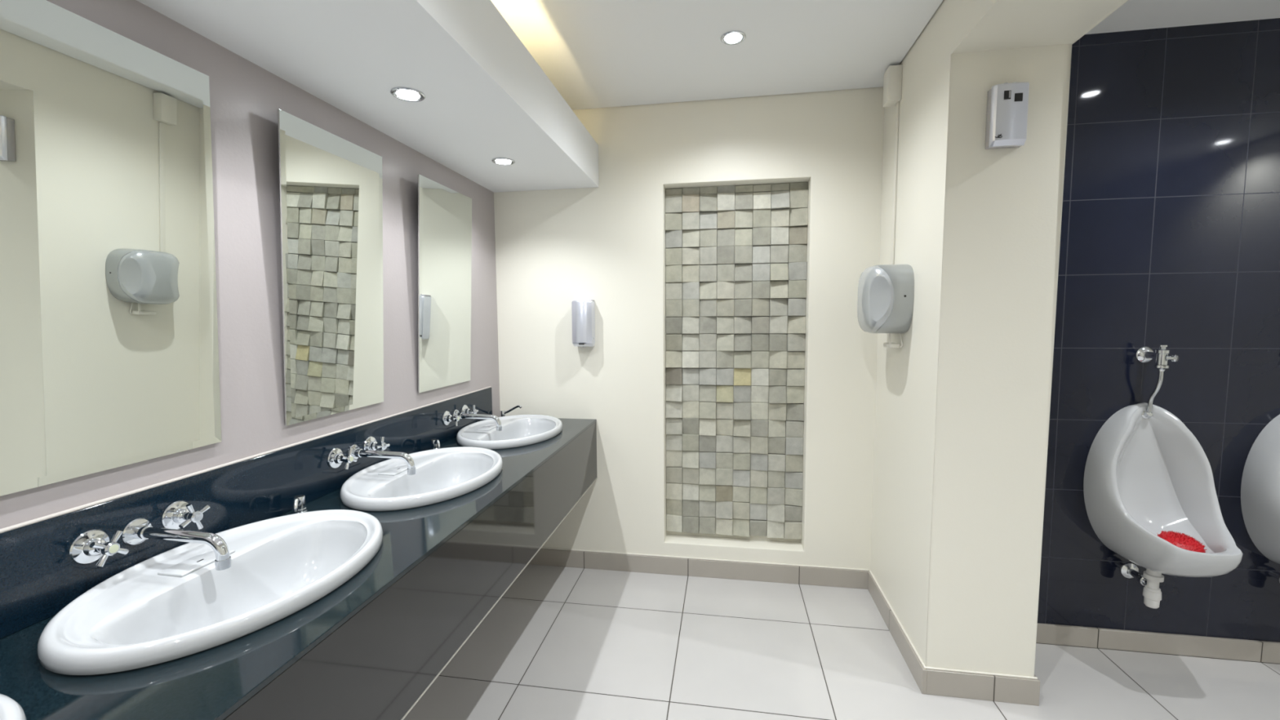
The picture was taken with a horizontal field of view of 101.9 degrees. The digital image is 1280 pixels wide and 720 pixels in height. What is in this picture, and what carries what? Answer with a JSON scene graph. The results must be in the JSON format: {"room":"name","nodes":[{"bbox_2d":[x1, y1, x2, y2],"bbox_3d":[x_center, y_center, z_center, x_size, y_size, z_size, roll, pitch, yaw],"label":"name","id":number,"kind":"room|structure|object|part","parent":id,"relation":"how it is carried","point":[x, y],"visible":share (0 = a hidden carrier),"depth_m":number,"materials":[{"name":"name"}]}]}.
{"room":"public restroom","nodes":[
{"label":"public restroom","id":0,"kind":"room"},
{"bbox_2d":[0,0,500,528],"bbox_3d":[-1.235,0.032,0.939,0.150,2.686,4.700,0,5,9],"label":"wall","id":1,"kind":"structure","parent":0,"point":[246,98],"depth_m":1.47,"materials":[{"name":"grey paint"}]},
{"bbox_2d":[0,0,221,496],"bbox_3d":[-1.104,-0.222,1.087,0.047,0.905,0.443,0,5,9],"label":"mirror","id":2,"kind":"object","parent":1,"relation":"attached to","point":[109,349],"visible":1,"depth_m":1.06,"materials":[{"name":"clear glass"}]},
{"bbox_2d":[0,386,491,533],"bbox_3d":[-1.098,0.281,1.280,0.010,0.007,3.275,0,5,9],"label":"trim","id":3,"kind":"structure","parent":1,"relation":"attached to","point":[114,497],"depth_m":1.26,"materials":[{"name":"grey metal"}]},
{"bbox_2d":[0,387,492,639],"bbox_3d":[-1.097,0.379,1.288,0.012,0.188,3.275,0,5,9],"label":"backsplash","id":4,"kind":"structure","parent":1,"relation":"attached to","point":[38,577],"depth_m":1.29,"materials":[{"name":"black stone"}]},
{"bbox_2d":[68,500,231,570],"bbox_3d":[-0.999,0.395,1.132,0.234,0.105,0.240,0,5,9],"label":"tap","id":5,"kind":"object","parent":4,"relation":"attached to","point":[91,545],"visible":1,"depth_m":1.12,"materials":[{"name":"silver metal"}]},
{"bbox_3d":[-1.078,0.383,1.056,0.022,0.063,0.063,0,5,9],"label":"cross handle","id":6,"kind":"part","parent":5,"relation":"part of","materials":[{"name":"silver metal"}]},
{"bbox_3d":[-0.998,0.397,1.131,0.228,0.062,0.029,0,5,9],"label":"spout","id":7,"kind":"part","parent":5,"relation":"part of","materials":[{"name":"silver metal"}]},
{"bbox_3d":[-1.050,0.369,1.225,0.022,0.069,0.069,0,5,9],"label":"cross handle","id":8,"kind":"part","parent":5,"relation":"part of","materials":[{"name":"silver metal"}]},
{"bbox_2d":[327,436,415,475],"bbox_3d":[-0.888,0.340,1.800,0.234,0.106,0.241,0,5,9],"label":"tap","id":9,"kind":"object","parent":4,"relation":"attached to","point":[335,457],"visible":1,"depth_m":1.78,"materials":[{"name":"silver metal"}]},
{"bbox_3d":[-0.967,0.328,1.725,0.022,0.068,0.068,0,5,9],"label":"cross handle","id":10,"kind":"part","parent":9,"relation":"part of","materials":[{"name":"silver metal"}]},
{"bbox_3d":[-0.939,0.314,1.894,0.022,0.070,0.070,0,5,9],"label":"cross handle","id":11,"kind":"part","parent":9,"relation":"part of","materials":[{"name":"silver metal"}]},
{"bbox_3d":[-0.887,0.342,1.800,0.228,0.062,0.029,0,5,9],"label":"spout","id":12,"kind":"part","parent":9,"relation":"part of","materials":[{"name":"silver metal"}]},
{"bbox_2d":[442,404,502,431],"bbox_3d":[-0.773,0.283,2.488,0.234,0.106,0.241,0,5,9],"label":"tap","id":13,"kind":"object","parent":4,"relation":"attached to","point":[466,413],"visible":1,"depth_m":2.47,"materials":[{"name":"silver metal"}]},
{"bbox_3d":[-0.853,0.272,2.413,0.022,0.070,0.070,0,5,9],"label":"cross handle","id":14,"kind":"part","parent":13,"relation":"part of","materials":[{"name":"silver metal"}]},
{"bbox_3d":[-0.825,0.258,2.582,0.022,0.069,0.069,0,5,9],"label":"cross handle","id":15,"kind":"part","parent":13,"relation":"part of","materials":[{"name":"silver metal"}]},
{"bbox_3d":[-0.772,0.286,2.488,0.228,0.062,0.029,0,5,9],"label":"spout","id":16,"kind":"part","parent":13,"relation":"part of","materials":[{"name":"silver metal"}]},
{"bbox_2d":[0,417,597,719],"bbox_3d":[-0.806,0.639,1.324,0.576,0.340,3.399,0,5,9],"label":"countertop","id":17,"kind":"structure","parent":1,"relation":"attached to","point":[370,648],"depth_m":1.13,"materials":[{"name":"black stone"}]},
{"bbox_2d":[0,693,26,719],"bbox_3d":[-0.991,0.602,0.447,0.477,0.196,0.651,0,5,9],"label":"basin","id":18,"kind":"object","parent":17,"relation":"in","point":[10,709],"visible":1,"depth_m":0.72,"materials":[{"name":"white ceramic"}]},
{"bbox_2d":[36,509,382,675],"bbox_3d":[-0.872,0.543,1.159,0.477,0.196,0.651,0,5,9],"label":"basin","id":19,"kind":"object","parent":17,"relation":"in","point":[173,604],"visible":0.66,"depth_m":1.10,"materials":[{"name":"white ceramic"}]},
{"bbox_2d":[292,494,307,514],"bbox_3d":[-1.000,0.426,1.519,0.038,0.057,0.083,-2,5,-23],"label":"soap pump","id":20,"kind":"object","parent":17,"relation":"on","point":[299,501],"visible":0.98,"depth_m":1.53,"materials":[{"name":"silver metal"}]},
{"bbox_3d":[-0.995,0.415,1.506,0.013,0.034,0.057,-2,5,-23],"label":"spout","id":21,"kind":"part","parent":20,"relation":"part of","materials":[{"name":"silver metal"}]},
{"bbox_2d":[340,446,502,511],"bbox_3d":[-0.755,0.485,1.867,0.477,0.196,0.651,0,5,9],"label":"basin","id":22,"kind":"object","parent":17,"relation":"in","point":[442,474],"visible":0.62,"depth_m":1.85,"materials":[{"name":"white ceramic"}]},
{"bbox_2d":[431,438,439,449],"bbox_3d":[-0.876,0.367,2.234,0.038,0.057,0.083,-4,6,-38],"label":"soap pump","id":23,"kind":"object","parent":17,"relation":"on","point":[435,443],"visible":0.9,"depth_m":2.24,"materials":[{"name":"silver metal"}]},
{"bbox_3d":[-0.869,0.356,2.223,0.013,0.034,0.057,-4,6,-37],"label":"spout","id":24,"kind":"part","parent":23,"relation":"part of","materials":[{"name":"silver metal"}]},
{"bbox_3d":[-0.530,0.807,1.292,0.018,0.006,3.399,0,5,9],"label":"edge trim","id":25,"kind":"part","parent":17,"relation":"part of","materials":[{"name":"silver metal"}]},
{"bbox_2d":[456,414,562,449],"bbox_3d":[-0.635,0.426,2.589,0.477,0.196,0.651,0,5,9],"label":"basin","id":26,"kind":"object","parent":17,"relation":"in","point":[517,430],"visible":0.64,"depth_m":2.60,"materials":[{"name":"white ceramic"}]},
{"bbox_2d":[500,404,521,417],"bbox_3d":[-0.727,0.294,2.923,0.151,0.090,0.038,2,5,25],"label":"soap pump","id":27,"kind":"object","parent":17,"relation":"on","point":[503,413],"visible":0.8,"depth_m":2.93,"materials":[{"name":"silver metal"}]},
{"bbox_3d":[-0.715,0.279,2.916,0.124,0.059,0.013,2,5,25],"label":"spout","id":28,"kind":"part","parent":27,"relation":"part of","materials":[{"name":"silver metal"}]},
{"bbox_2d":[277,108,383,425],"bbox_3d":[-0.999,-0.274,1.722,0.047,0.905,0.445,0,5,9],"label":"mirror","id":29,"kind":"object","parent":1,"relation":"attached to","point":[331,185],"visible":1,"depth_m":1.68,"materials":[{"name":"clear glass"}]},
{"bbox_2d":[136,0,599,192],"bbox_3d":[-0.875,-0.879,0.754,0.608,0.222,4.299,0,5,9],"label":"soffit","id":30,"kind":"object","parent":1,"relation":"attached to","point":[487,98],"depth_m":1.54,"materials":[{"name":"white paint"}]},
{"bbox_2d":[390,86,425,102],"bbox_3d":[-0.733,-0.837,1.642,0.101,0.007,0.101,0,5,9],"label":"recessed light","id":31,"kind":"object","parent":30,"relation":"in","point":[406,94],"visible":1,"depth_m":1.63,"materials":[{"name":"white"}]},
{"bbox_2d":[491,157,515,164],"bbox_3d":[-0.616,-0.895,2.345,0.101,0.007,0.101,0,5,9],"label":"recessed light","id":32,"kind":"object","parent":30,"relation":"in","point":[500,161],"visible":1,"depth_m":2.33,"materials":[{"name":"silver metal"}]},
{"bbox_2d":[417,173,471,392],"bbox_3d":[-0.888,-0.329,2.391,0.047,0.905,0.450,0,5,9],"label":"mirror","id":33,"kind":"object","parent":1,"relation":"attached to","point":[444,213],"visible":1,"depth_m":2.35,"materials":[{"name":"clear glass"}]},
{"bbox_2d":[493,86,884,570],"bbox_3d":[0.218,-0.140,2.947,2.060,2.686,0.250,0,5,9],"label":"wall","id":34,"kind":"structure","parent":0,"point":[605,244],"depth_m":2.81,"materials":[{"name":"white paint"}]},
{"bbox_2d":[571,299,595,347],"bbox_3d":[-0.310,-0.200,2.852,0.115,0.262,0.098,0,5,9],"label":"soap dispenser","id":35,"kind":"object","parent":34,"relation":"attached to","point":[583,311],"visible":1,"depth_m":2.81,"materials":[{"name":"white plastic"}]},
{"bbox_2d":[528,548,869,589],"bbox_3d":[0.206,1.160,2.922,2.060,0.098,0.013,0,5,9],"label":"baseboard","id":36,"kind":"structure","parent":34,"relation":"attached to","point":[832,577],"depth_m":2.89,"materials":[{"name":"tile"}]},
{"bbox_2d":[665,182,808,539],"bbox_3d":[0.519,0.025,2.872,0.755,1.939,0.054,0,5,9],"label":"mosaic panel","id":37,"kind":"object","parent":34,"relation":"attached to","point":[756,447],"visible":1,"depth_m":2.86,"materials":[{"name":"stone"}]},
{"bbox_2d":[541,546,1037,679],"bbox_3d":[0.331,1.140,2.507,2.442,0.007,0.786,0,5,9],"label":"trim","id":38,"kind":"structure","parent":34,"relation":"attached to","point":[870,571],"depth_m":2.68,"materials":[{"name":"beige tile"}]},
{"bbox_2d":[403,564,1279,719],"bbox_3d":[1.167,1.436,0.656,5.000,0.100,4.700,0,5,9],"label":"floor","id":39,"kind":"structure","parent":0,"point":[561,642],"depth_m":2.15,"materials":[{"name":"tile"}]},
{"bbox_2d":[490,0,1279,110],"bbox_3d":[1.143,-1.192,0.390,4.694,0.050,4.294,0,5,9],"label":"ceiling","id":40,"kind":"structure","parent":0,"point":[596,54],"depth_m":2.10,"materials":[{"name":"white paint"}]},
{"bbox_2d":[720,30,746,44],"bbox_3d":[0.375,-1.296,2.093,0.101,0.007,0.101,0,5,9],"label":"recessed light","id":41,"kind":"object","parent":40,"relation":"in","point":[735,37],"visible":1,"depth_m":2.08,"materials":[{"name":"white"}]},
{"bbox_2d":[870,0,1128,676],"bbox_3d":[1.069,0.041,0.634,0.375,2.686,4.550,0,5,9],"label":"wall","id":42,"kind":"structure","parent":0,"point":[962,407],"depth_m":1.89,"materials":[{"name":"white paint"}]},
{"bbox_2d":[857,264,914,348],"bbox_3d":[1.068,-0.235,2.308,0.176,0.363,0.305,0,5,9],"label":"dryer","id":43,"kind":"object","parent":42,"relation":"attached to","point":[886,292],"visible":1,"depth_m":2.19,"materials":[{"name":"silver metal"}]},
{"bbox_3d":[1.093,-0.268,2.301,0.125,0.298,0.304,0,5,9],"label":"casing","id":44,"kind":"part","parent":43,"relation":"part of","materials":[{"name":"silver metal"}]},
{"bbox_2d":[882,64,902,264],"bbox_3d":[1.145,-0.867,2.381,0.056,0.892,0.084,0,5,9],"label":"cable trunking","id":45,"kind":"object","parent":42,"relation":"attached to","point":[892,79],"visible":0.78,"depth_m":2.35,"materials":[{"name":"white plastic"}]},
{"bbox_2d":[867,571,927,693],"bbox_3d":[1.150,1.198,2.366,0.015,0.098,0.778,0,5,9],"label":"baseboard","id":46,"kind":"structure","parent":42,"relation":"attached to","point":[919,673],"depth_m":2.25,"materials":[{"name":"tile"}]},
{"bbox_2d":[926,668,1039,706],"bbox_3d":[1.287,1.231,1.957,0.388,0.098,0.013,0,5,9],"label":"baseboard","id":47,"kind":"object","parent":42,"relation":"attached to","point":[939,682],"visible":1,"depth_m":1.95,"materials":[{"name":"tile"}]},
{"bbox_2d":[985,81,1029,149],"bbox_3d":[1.253,-0.834,1.770,0.110,0.209,0.058,0,5,9],"label":"air freshener","id":48,"kind":"object","parent":42,"relation":"attached to","point":[1007,104],"visible":1,"depth_m":1.75,"materials":[{"name":"white plastic"}]},
{"bbox_2d":[1037,17,1279,642],"bbox_3d":[2.692,-0.110,2.352,2.265,2.686,0.617,0,5,9],"label":"wall","id":49,"kind":"structure","parent":0,"point":[1170,233],"depth_m":2.11,"materials":[{"name":"black tile"}]},
{"bbox_2d":[1135,344,1178,412],"bbox_3d":[2.075,0.079,2.089,0.067,0.286,0.131,0,5,9],"label":"valve","id":50,"kind":"object","parent":49,"relation":"attached to","point":[1144,354],"visible":1,"depth_m":2.07,"materials":[{"name":"silver metal"}]},
{"bbox_3d":[2.082,-0.007,2.033,0.030,0.030,0.031,-2,5,-21],"label":"push knob","id":51,"kind":"part","parent":50,"relation":"part of","materials":[{"name":"silver metal"}]},
{"bbox_2d":[1035,622,1279,663],"bbox_3d":[2.656,1.212,2.146,2.252,0.086,0.013,0,5,9],"label":"baseboard","id":52,"kind":"structure","parent":49,"relation":"attached to","point":[1264,651],"depth_m":2.21,"materials":[{"name":"tile"}]},
{"bbox_2d":[1083,402,1243,608],"bbox_3d":[2.059,0.597,2.012,0.394,0.818,0.372,0,5,9],"label":"urinal","id":53,"kind":"object","parent":49,"relation":"attached to","point":[1146,474],"visible":0.99,"depth_m":2.10,"materials":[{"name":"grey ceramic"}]},
{"bbox_2d":[1157,529,1206,552],"bbox_3d":[2.052,0.693,1.972,0.135,0.064,0.130,0,5,9],"label":"mat","id":54,"kind":"object","parent":53,"relation":"in","point":[1182,540],"visible":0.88,"depth_m":1.95,"materials":[{"name":"red plastic"}]},
{"bbox_2d":[1240,414,1279,583],"bbox_3d":[2.623,0.601,1.918,0.394,0.818,0.372,0,5,9],"label":"urinal","id":55,"kind":"object","parent":49,"relation":"attached to","point":[1260,479],"visible":1,"depth_m":2.06,"materials":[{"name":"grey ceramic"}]}
]}

